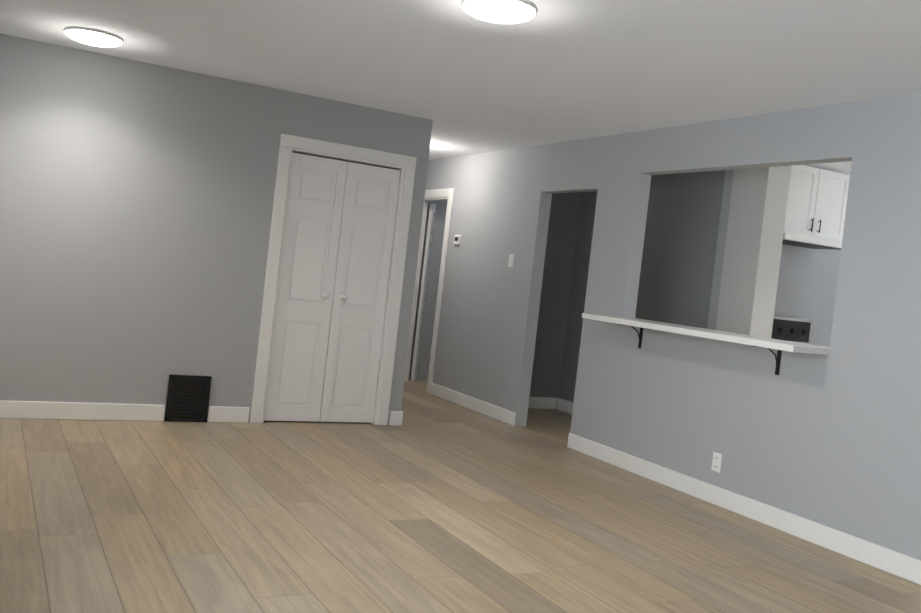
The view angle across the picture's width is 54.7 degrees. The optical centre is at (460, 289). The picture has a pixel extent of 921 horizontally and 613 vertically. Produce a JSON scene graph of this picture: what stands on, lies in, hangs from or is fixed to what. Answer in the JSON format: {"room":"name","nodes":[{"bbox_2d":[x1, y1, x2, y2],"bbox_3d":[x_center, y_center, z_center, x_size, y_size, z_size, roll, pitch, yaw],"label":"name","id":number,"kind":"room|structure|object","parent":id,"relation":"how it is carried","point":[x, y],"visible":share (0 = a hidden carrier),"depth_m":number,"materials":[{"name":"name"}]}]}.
{"room":"empty living room","nodes":[
{"label":"empty living room","id":0,"kind":"room"},
{"bbox_2d":[0,33,432,424],"bbox_3d":[-1.790,-0.276,6.372,3.210,2.440,0.120,6,1,-28],"label":"wall","id":1,"kind":"structure","parent":0,"point":[136,203],"depth_m":6.09,"materials":[{"name":"grey paint"}]},
{"bbox_2d":[0,400,164,420],"bbox_3d":[-2.678,0.804,5.906,1.387,0.115,0.016,6,1,-28],"label":"baseboard","id":2,"kind":"structure","parent":1,"relation":"attached to","point":[8,409],"depth_m":5.97,"materials":[{"name":"white wood"}]},
{"bbox_2d":[165,374,211,421],"bbox_3d":[-1.924,0.770,6.297,0.290,0.325,0.025,6,1,-28],"label":"air vent","id":3,"kind":"object","parent":1,"relation":"in","point":[188,397],"visible":0.98,"depth_m":6.29,"materials":[{"name":"black metal"}]},
{"bbox_2d":[207,406,249,422],"bbox_3d":[-1.677,0.905,6.443,0.295,0.115,0.016,6,1,-28],"label":"baseboard","id":4,"kind":"structure","parent":1,"relation":"attached to","point":[225,414],"depth_m":6.44,"materials":[{"name":"white wood"}]},
{"bbox_2d":[250,134,416,425],"bbox_3d":[-0.967,-0.034,6.804,1.095,2.125,0.158,6,1,-28],"label":"bifold closet door","id":5,"kind":"structure","parent":1,"relation":"in","point":[335,267],"depth_m":6.79,"materials":[{"name":"wood"}]},
{"bbox_2d":[389,411,402,425],"bbox_3d":[-1.094,0.938,8.269,0.030,0.115,2.687,6,1,-28],"label":"baseboard","id":6,"kind":"structure","parent":1,"relation":"attached to","point":[396,417],"depth_m":7.06,"materials":[{"name":"white wood"}]},
{"bbox_2d":[0,380,920,612],"bbox_3d":[1.008,1.327,5.548,8.250,0.100,12.200,6,1,-28],"label":"floor","id":7,"kind":"structure","parent":0,"point":[433,504],"depth_m":4.32,"materials":[{"name":"brown wood"}]},
{"bbox_2d":[716,166,790,337],"bbox_3d":[2.254,0.163,7.040,0.235,2.436,0.366,6,1,-28],"label":"pantry panel","id":8,"kind":"object","parent":7,"relation":"on","point":[753,250],"visible":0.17,"depth_m":6.91,"materials":[{"name":"white wood"}]},
{"bbox_2d":[771,315,812,343],"bbox_3d":[2.716,0.834,7.142,0.760,1.200,0.676,6,1,-28],"label":"range","id":9,"kind":"object","parent":7,"relation":"on","point":[793,329],"visible":0.04,"depth_m":7.43,"materials":[{"name":"metal"}]},
{"bbox_2d":[0,0,920,174],"bbox_3d":[1.288,-1.197,5.504,8.250,0.100,12.200,6,1,-28],"label":"ceiling","id":10,"kind":"structure","parent":0,"point":[553,71],"depth_m":4.80,"materials":[{"name":"white paint"}]},
{"bbox_2d":[63,26,123,46],"bbox_3d":[-2.198,-1.500,5.337,0.336,0.060,0.336,6,1,-28],"label":"ceiling light","id":11,"kind":"object","parent":10,"relation":"attached to","point":[93,36],"visible":1,"depth_m":5.24,"materials":[{"name":"white plastic"}]},
{"bbox_2d":[461,0,537,23],"bbox_3d":[0.168,-1.212,3.889,0.336,0.060,0.336,6,1,-28],"label":"ceiling light","id":12,"kind":"object","parent":10,"relation":"attached to","point":[506,11],"visible":1,"depth_m":3.82,"materials":[{"name":"white plastic"}]},
{"bbox_2d":[409,92,920,559],"bbox_3d":[1.919,0.155,5.288,0.115,2.440,10.650,6,1,-28],"label":"wall","id":13,"kind":"structure","parent":0,"point":[632,224],"depth_m":6.25,"materials":[{"name":"grey paint"}]},
{"bbox_2d":[404,188,453,393],"bbox_3d":[-0.253,0.011,9.864,0.627,2.143,1.417,6,1,-28],"label":"door frame","id":14,"kind":"structure","parent":13,"relation":"attached to","point":[445,194],"depth_m":9.86,"materials":[{"name":"white wood"}]},
{"bbox_2d":[454,235,461,245],"bbox_3d":[-0.034,-0.493,8.900,0.022,0.110,0.130,6,1,-28],"label":"thermostat","id":15,"kind":"object","parent":13,"relation":"attached to","point":[457,240],"visible":0.98,"depth_m":8.88,"materials":[{"name":"plastic"}]},
{"bbox_2d":[431,383,515,425],"bbox_3d":[0.086,1.066,8.391,0.016,0.115,1.630,6,1,-28],"label":"baseboard","id":16,"kind":"structure","parent":13,"relation":"attached to","point":[498,413],"depth_m":8.28,"materials":[{"name":"white wood"}]},
{"bbox_2d":[508,254,513,266],"bbox_3d":[0.449,-0.257,7.966,0.014,0.118,0.075,6,1,-28],"label":"light switch","id":17,"kind":"object","parent":13,"relation":"attached to","point":[511,259],"visible":1,"depth_m":7.96,"materials":[{"name":"plastic"}]},
{"bbox_2d":[528,397,555,408],"bbox_3d":[0.548,1.111,8.790,0.945,0.115,0.021,6,1,-28],"label":"baseboard","id":18,"kind":"structure","parent":13,"relation":"attached to","point":[534,402],"depth_m":8.93,"materials":[{"name":"white wood"}]},
{"bbox_2d":[556,398,573,413],"bbox_3d":[1.462,1.224,8.104,0.021,0.115,2.099,6,1,-28],"label":"baseboard","id":19,"kind":"structure","parent":13,"relation":"attached to","point":[563,405],"depth_m":8.89,"materials":[{"name":"white wood"}]},
{"bbox_2d":[582,313,829,374],"bbox_3d":[1.513,0.353,5.742,0.425,0.200,1.938,6,1,-28],"label":"counter ledge","id":20,"kind":"object","parent":13,"relation":"attached to","point":[780,346],"visible":0.94,"depth_m":5.36,"materials":[{"name":"wood"}]},
{"bbox_2d":[711,452,721,472],"bbox_3d":[1.602,1.081,5.571,0.008,0.118,0.075,6,1,-28],"label":"electrical outlet","id":21,"kind":"object","parent":13,"relation":"attached to","point":[716,462],"visible":1,"depth_m":5.57,"materials":[{"name":"plastic"}]},
{"bbox_2d":[567,433,920,584],"bbox_3d":[1.555,1.278,5.620,0.022,0.115,3.037,6,1,-28],"label":"baseboard","id":22,"kind":"structure","parent":13,"relation":"attached to","point":[901,565],"depth_m":5.19,"materials":[{"name":"white wood"}]},
{"bbox_2d":[784,165,849,241],"bbox_3d":[2.797,-0.706,7.282,0.760,0.555,0.329,6,1,-28],"label":"upper cabinet","id":23,"kind":"object","parent":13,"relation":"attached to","point":[816,202],"visible":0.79,"depth_m":7.17,"materials":[{"name":"white wood"}]},
{"bbox_2d":[782,232,841,249],"bbox_3d":[2.773,-0.394,7.266,0.760,0.060,0.376,6,1,-28],"label":"range hood","id":24,"kind":"object","parent":23,"relation":"attached to","point":[799,240],"visible":0.54,"depth_m":7.12,"materials":[{"name":"metal"}]}
]}

